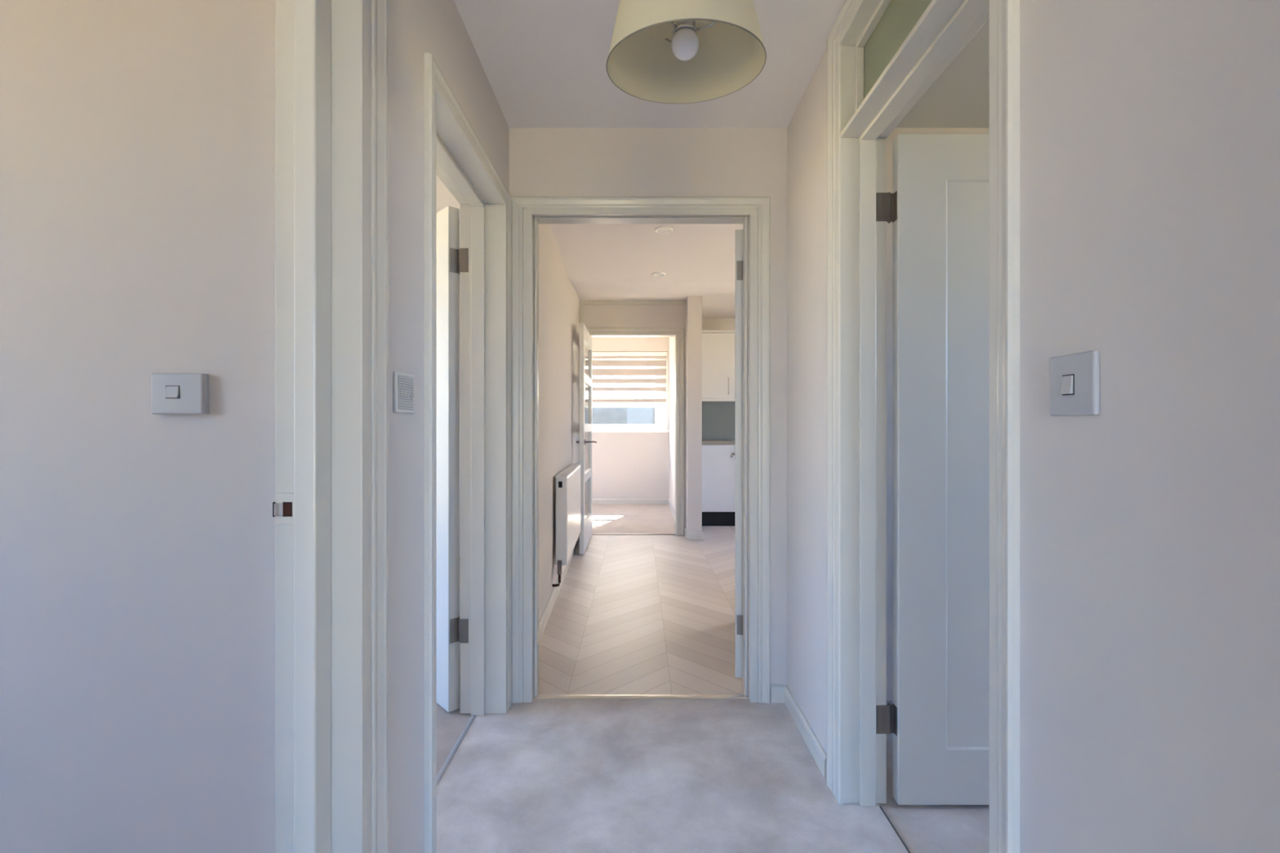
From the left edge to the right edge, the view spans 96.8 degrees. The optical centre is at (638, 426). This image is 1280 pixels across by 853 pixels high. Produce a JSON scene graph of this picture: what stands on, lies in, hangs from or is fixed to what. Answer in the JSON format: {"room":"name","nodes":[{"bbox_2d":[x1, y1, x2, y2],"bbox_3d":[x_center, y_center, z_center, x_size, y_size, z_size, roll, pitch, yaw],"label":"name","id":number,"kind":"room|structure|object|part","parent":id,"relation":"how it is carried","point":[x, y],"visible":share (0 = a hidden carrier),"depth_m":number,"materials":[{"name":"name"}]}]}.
{"room":"home hallway","nodes":[
{"label":"home hallway","id":0,"kind":"room"},
{"bbox_2d":[0,0,275,852],"bbox_3d":[-2.195,-0.135,1.260,3.010,2.560,0.120,0,0,0],"label":"wall","id":1,"kind":"structure","parent":0,"point":[137,137],"depth_m":1.20,"materials":[{"name":"white paint"}]},
{"bbox_2d":[151,373,208,413],"bbox_3d":[-0.959,-0.068,1.187,0.106,0.085,0.026,0,0,0],"label":"light switch","id":2,"kind":"object","parent":1,"relation":"attached to","point":[171,393],"visible":1,"depth_m":1.18,"materials":[{"name":"white plastic"}]},
{"bbox_2d":[388,0,509,852],"bbox_3d":[-0.615,-0.135,-0.140,0.150,2.560,5.020,0,0,0],"label":"wall","id":3,"kind":"structure","parent":0,"point":[416,28],"depth_m":1.33,"materials":[{"name":"white paint"}]},
{"bbox_2d":[272,0,388,852],"bbox_3d":[-0.613,0.061,0.702,0.181,2.168,0.984,0,0,0],"label":"door frame","id":4,"kind":"structure","parent":3,"relation":"attached to","point":[331,505],"depth_m":1.08,"materials":[{"name":"white wood"}]},
{"bbox_3d":[-0.674,0.157,1.084,0.036,0.060,0.004,0,0,0],"label":"strike plate","id":5,"kind":"part","parent":4,"relation":"part of","materials":[{"name":"silver metal"}]},
{"bbox_3d":[-0.531,0.061,0.702,0.018,2.168,0.984,0,0,0],"label":"architrave","id":6,"kind":"part","parent":4,"relation":"part of","materials":[{"name":"white wood"}]},
{"bbox_2d":[392,371,413,413],"bbox_3d":[-0.534,-0.076,1.298,0.013,0.090,0.100,0,0,0],"label":"wall plate","id":7,"kind":"object","parent":3,"relation":"attached to","point":[402,383],"visible":1,"depth_m":1.28,"materials":[{"name":"grey plastic"}]},
{"bbox_2d":[436,205,468,712],"bbox_3d":[-0.985,0.129,2.529,0.809,2.012,0.061,0,0,45],"label":"door","id":8,"kind":"structure","parent":3,"relation":"in","point":[452,630],"depth_m":2.28,"materials":[{"name":"white wood"}]},
{"bbox_2d":[459,284,460,556],"bbox_3d":[-2.145,-0.135,5.050,2.910,2.560,0.100,0,0,0],"label":"wall","id":9,"kind":"structure","parent":0,"point":[460,285],"depth_m":5.00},
{"bbox_2d":[538,223,579,620],"bbox_3d":[-0.649,-0.135,4.250,0.150,2.560,3.505,0,0,-2],"label":"wall","id":10,"kind":"structure","parent":0,"point":[558,300],"depth_m":3.76,"materials":[{"name":"white paint"}]},
{"bbox_2d":[538,535,579,644],"bbox_3d":[-0.566,1.103,4.253,0.016,0.085,3.467,0,0,-2],"label":"baseboard","id":11,"kind":"structure","parent":10,"relation":"attached to","point":[543,621],"depth_m":3.54,"materials":[{"name":"white wood"}]},
{"bbox_2d":[551,464,580,586],"bbox_3d":[-0.525,0.680,4.272,0.101,0.714,1.217,0,0,-1],"label":"radiator","id":12,"kind":"object","parent":10,"relation":"attached to","point":[568,481],"visible":0.99,"depth_m":3.73,"materials":[{"name":"metal"}]},
{"bbox_2d":[558,481,562,487],"bbox_3d":[-0.509,0.378,3.701,0.025,0.040,0.006,0,0,0],"label":"vent","id":13,"kind":"object","parent":12,"relation":"attached to","point":[560,483],"depth_m":3.70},
{"bbox_2d":[555,464,580,477],"bbox_3d":[-0.520,0.330,4.290,0.073,0.014,1.166,0,0,-2],"label":"grille","id":14,"kind":"object","parent":12,"relation":"attached to","point":[572,469],"depth_m":4.16,"materials":[{"name":"metal"}]},
{"bbox_3d":[-0.489,0.619,4.290,0.018,0.567,1.157,0,0,-2],"label":"panel","id":15,"kind":"part","parent":12,"relation":"part of","materials":[{"name":"metal"}]},
{"bbox_2d":[576,322,596,554],"bbox_3d":[-0.475,0.105,5.520,0.184,2.055,0.930,0,0,0],"label":"door","id":16,"kind":"structure","parent":10,"relation":"in","point":[585,442],"depth_m":5.34,"materials":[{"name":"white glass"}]},
{"bbox_3d":[-0.508,-0.639,5.520,0.006,0.313,0.730,0,0,0],"label":"pane","id":17,"kind":"part","parent":16,"relation":"part of","materials":[{"name":"clear glass"}]},
{"bbox_3d":[-0.508,-0.217,5.520,0.006,0.388,0.730,0,0,0],"label":"pane","id":18,"kind":"part","parent":16,"relation":"part of","materials":[{"name":"clear glass"}]},
{"bbox_3d":[-0.508,0.243,5.520,0.006,0.388,0.730,0,0,0],"label":"pane","id":19,"kind":"part","parent":16,"relation":"part of","materials":[{"name":"clear glass"}]},
{"bbox_3d":[-0.508,0.703,5.520,0.006,0.388,0.730,0,0,0],"label":"pane","id":20,"kind":"part","parent":16,"relation":"part of","materials":[{"name":"clear glass"}]},
{"bbox_3d":[-0.425,0.142,5.159,0.041,0.023,0.145,0,0,43],"label":"handle","id":21,"kind":"part","parent":16,"relation":"part of","materials":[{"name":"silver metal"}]},
{"bbox_2d":[591,337,669,498],"bbox_3d":[-1.080,-0.165,8.475,3.440,2.620,0.250,0,0,0],"label":"wall","id":22,"kind":"structure","parent":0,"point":[626,464],"depth_m":8.35,"materials":[{"name":"white paint"}]},
{"bbox_2d":[592,351,666,407],"bbox_3d":[-0.183,-0.693,8.405,1.203,0.815,0.070,0,0,0],"label":"zebra blind","id":23,"kind":"object","parent":22,"relation":"attached to","point":[596,402],"visible":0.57,"depth_m":8.39,"materials":[{"name":"fabric"}]},
{"bbox_3d":[-0.183,-0.324,8.396,1.193,0.077,0.022,0,0,0],"label":"rail","id":24,"kind":"part","parent":23,"relation":"part of","materials":[{"name":"white plastic"}]},
{"bbox_2d":[592,498,668,504],"bbox_3d":[-1.125,1.103,8.342,3.150,0.085,0.016,0,0,0],"label":"baseboard","id":25,"kind":"structure","parent":22,"relation":"attached to","point":[595,501],"depth_m":8.33,"materials":[{"name":"white wood"}]},
{"bbox_2d":[592,352,669,431],"bbox_3d":[-0.191,-0.511,8.428,1.279,1.188,0.225,0,0,0],"label":"window","id":26,"kind":"structure","parent":22,"relation":"attached to","point":[660,424],"depth_m":8.45,"materials":[{"name":"white plastic"}]},
{"bbox_3d":[-0.191,0.069,8.393,1.279,0.028,0.155,0,0,0],"label":"sill","id":27,"kind":"part","parent":26,"relation":"part of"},
{"bbox_2d":[583,300,685,528],"bbox_3d":[-1.101,-0.165,6.050,3.197,2.620,0.100,0,0,0],"label":"wall","id":28,"kind":"structure","parent":0,"point":[596,316],"depth_m":6.00,"materials":[{"name":"white paint"}]},
{"bbox_2d":[579,300,685,323],"bbox_3d":[-0.060,-0.090,5.982,1.114,2.470,0.035,0,0,0],"label":"trim","id":29,"kind":"structure","parent":28,"relation":"attached to","point":[582,303],"depth_m":5.99,"materials":[{"name":"white paint"}]},
{"bbox_2d":[586,328,684,535],"bbox_3d":[-0.048,0.053,6.050,1.054,2.184,0.137,0,0,0],"label":"door frame","id":30,"kind":"structure","parent":28,"relation":"attached to","point":[678,333],"depth_m":5.99,"materials":[{"name":"white wood"}]},
{"bbox_2d":[669,296,702,531],"bbox_3d":[0.545,-0.165,7.055,0.190,2.620,2.590,0,0,0],"label":"wall partition","id":31,"kind":"structure","parent":0,"point":[693,304],"depth_m":5.76,"materials":[{"name":"white paint"}]},
{"bbox_2d":[668,498,675,521],"bbox_3d":[0.442,1.103,7.225,0.016,0.085,2.210,0,0,0],"label":"baseboard","id":32,"kind":"structure","parent":31,"relation":"attached to","point":[670,505],"depth_m":7.42,"materials":[{"name":"white wood"}]},
{"bbox_2d":[684,527,703,539],"bbox_3d":[0.569,1.103,6.112,0.175,0.085,0.736,0,0,0],"label":"baseboard","id":33,"kind":"structure","parent":31,"relation":"attached to","point":[688,535],"depth_m":5.75,"materials":[{"name":"white wood"}]},
{"bbox_2d":[436,504,989,852],"bbox_3d":[-0.100,1.193,2.875,7.100,0.104,11.150,0,0,0],"label":"floor","id":34,"kind":"structure","parent":0,"point":[540,775],"depth_m":2.02,"materials":[{"name":"grey carpet"}]},
{"bbox_2d":[436,715,475,786],"bbox_3d":[-0.653,1.145,1.865,0.022,0.009,0.773,0,0,0],"label":"threshold strip","id":35,"kind":"object","parent":34,"relation":"on","point":[442,771],"visible":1,"depth_m":2.01,"materials":[{"name":"grey metal"}]},
{"bbox_2d":[591,533,675,534],"bbox_3d":[-0.055,1.142,6.034,0.888,0.010,0.032,0,0,0],"label":"threshold strip","id":36,"kind":"object","parent":34,"relation":"on","point":[592,534],"visible":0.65,"depth_m":6.02,"materials":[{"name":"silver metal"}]},
{"bbox_2d":[533,694,748,698],"bbox_3d":[0.010,1.143,2.408,0.902,0.008,0.032,0,0,0],"label":"threshold strip","id":37,"kind":"object","parent":34,"relation":"on","point":[538,696],"visible":1,"depth_m":2.40,"materials":[{"name":"silver metal"}]},
{"bbox_2d":[702,444,735,525],"bbox_3d":[0.911,0.676,6.778,0.498,0.938,0.625,0,0,0],"label":"base cabinet","id":38,"kind":"object","parent":34,"relation":"on","point":[718,468],"visible":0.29,"depth_m":6.50,"materials":[{"name":"white wood"}]},
{"bbox_2d":[702,440,735,444],"bbox_3d":[0.912,0.186,6.785,0.535,0.039,0.610,0,0,0],"label":"countertop","id":39,"kind":"structure","parent":38,"relation":"on","point":[704,442],"depth_m":6.48,"materials":[{"name":"stone"}]},
{"bbox_2d":[879,806,910,852],"bbox_3d":[0.728,1.147,1.355,0.006,0.008,0.714,0,0,0],"label":"threshold strip","id":40,"kind":"object","parent":34,"relation":"on","point":[884,813],"visible":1,"depth_m":1.61,"materials":[{"name":"silver metal"}]},
{"bbox_2d":[436,0,989,318],"bbox_3d":[-0.100,-1.360,2.225,7.100,0.230,9.850,0,0,0],"label":"ceiling","id":41,"kind":"structure","parent":0,"point":[544,62],"depth_m":2.18,"materials":[{"name":"white paint"}]},
{"bbox_2d":[651,271,665,276],"bbox_3d":[0.164,-1.250,4.675,0.116,0.011,0.116,0,0,0],"label":"recessed light","id":42,"kind":"object","parent":41,"relation":"in","point":[656,273],"visible":1,"depth_m":4.66,"materials":[{"name":"white plastic"}]},
{"bbox_2d":[654,226,673,233],"bbox_3d":[0.161,-1.250,3.617,0.116,0.011,0.116,0,0,0],"label":"recessed light","id":43,"kind":"object","parent":41,"relation":"in","point":[661,229],"visible":1,"depth_m":3.61,"materials":[{"name":"white plastic"}]},
{"bbox_2d":[605,0,766,103],"bbox_3d":[0.089,-0.955,1.080,0.301,0.579,0.299,0,0,0],"label":"pendant lamp","id":44,"kind":"object","parent":41,"relation":"hanging from","point":[666,51],"visible":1,"depth_m":1.15,"materials":[{"name":"beige fabric"}]},
{"bbox_3d":[0.088,-0.724,1.076,0.053,0.054,0.053,0,0,0],"label":"bulb","id":45,"kind":"part","parent":44,"relation":"part of","materials":[{"name":"white glass"}]},
{"bbox_2d":[702,318,735,398],"bbox_3d":[1.820,-0.165,7.150,2.360,2.620,0.100,0,0,0],"label":"wall","id":46,"kind":"structure","parent":0,"point":[707,323],"depth_m":7.10,"materials":[{"name":"white paint"}]},
{"bbox_2d":[702,329,735,401],"bbox_3d":[0.895,-0.722,6.899,0.500,0.843,0.363,0,0,0],"label":"upper cabinet","id":47,"kind":"object","parent":46,"relation":"attached to","point":[717,345],"visible":0.62,"depth_m":6.75,"materials":[{"name":"white wood"}]},
{"bbox_3d":[0.895,-1.131,6.912,0.500,0.025,0.335,0,0,0],"label":"panel","id":48,"kind":"part","parent":47,"relation":"part of","materials":[{"name":"white wood"}]},
{"bbox_2d":[702,400,735,439],"bbox_3d":[0.973,-0.089,7.090,0.655,0.511,0.017,0,0,0],"label":"backsplash","id":49,"kind":"structure","parent":46,"relation":"attached to","point":[718,418],"depth_m":7.08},
{"bbox_2d":[509,128,989,701],"bbox_3d":[1.405,-0.135,2.435,4.190,2.560,0.130,0,0,0],"label":"wall","id":50,"kind":"structure","parent":0,"point":[544,162],"depth_m":2.37,"materials":[{"name":"white paint"}]},
{"bbox_2d":[729,229,742,678],"bbox_3d":[0.514,0.120,2.939,0.161,1.985,0.868,0,0,16],"label":"door","id":51,"kind":"structure","parent":50,"relation":"in","point":[739,233],"depth_m":2.52,"materials":[{"name":"white wood"}]},
{"bbox_2d":[770,684,784,702],"bbox_3d":[0.576,1.111,2.363,0.056,0.068,0.014,0,0,0],"label":"baseboard","id":52,"kind":"structure","parent":50,"relation":"attached to","point":[777,691],"depth_m":2.36,"materials":[{"name":"white wood"}]},
{"bbox_2d":[786,0,1279,852],"bbox_3d":[0.683,-0.135,-0.140,0.130,2.560,5.020,0,0,0],"label":"wall","id":53,"kind":"structure","parent":0,"point":[1149,130],"depth_m":0.70,"materials":[{"name":"white paint"}]},
{"bbox_2d":[784,684,826,777],"bbox_3d":[0.611,1.111,2.111,0.014,0.068,0.518,0,0,0],"label":"baseboard","id":54,"kind":"structure","parent":53,"relation":"attached to","point":[818,753],"depth_m":2.05,"materials":[{"name":"white wood"}]},
{"bbox_2d":[863,0,932,98],"bbox_3d":[0.681,-1.022,1.355,0.005,0.263,0.730,0,0,0],"label":"window","id":55,"kind":"structure","parent":53,"relation":"in","point":[900,18],"depth_m":1.54,"materials":[{"name":"green glass"}]},
{"bbox_2d":[826,0,1019,852],"bbox_3d":[0.677,-0.049,1.374,0.151,2.388,0.904,0,0,0],"label":"door frame","id":56,"kind":"structure","parent":53,"relation":"attached to","point":[858,127],"depth_m":1.71,"materials":[{"name":"white wood"}]},
{"bbox_2d":[875,133,989,804],"bbox_3d":[1.116,0.129,1.692,0.804,2.012,0.101,0,0,0],"label":"door","id":57,"kind":"structure","parent":53,"relation":"in","point":[938,206],"depth_m":1.70,"materials":[{"name":"white wood"}]},
{"bbox_2d":[1048,350,1099,416],"bbox_3d":[0.611,-0.059,0.803,0.014,0.087,0.086,0,0,0],"label":"light switch","id":58,"kind":"object","parent":53,"relation":"attached to","point":[1074,378],"visible":1,"depth_m":0.80,"materials":[{"name":"white plastic"}]},
{"label":"outside","id":59,"kind":"structure","parent":0,"visible":0},
{"bbox_2d":[592,407,654,424],"bbox_3d":[0.000,-1.183,90.000,240.000,5.456,120.000,0,0,0],"label":"hillside","id":60,"kind":"structure","parent":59,"point":[601,415],"depth_m":59.87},
{"bbox_2d":[646,395,654,399],"bbox_3d":[2.100,-1.726,70.035,3.254,4.168,2.672,0,0,0],"label":"tree","id":61,"kind":"object","parent":60,"relation":"on","point":[653,397],"visible":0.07,"depth_m":69.71,"materials":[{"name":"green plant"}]}
]}

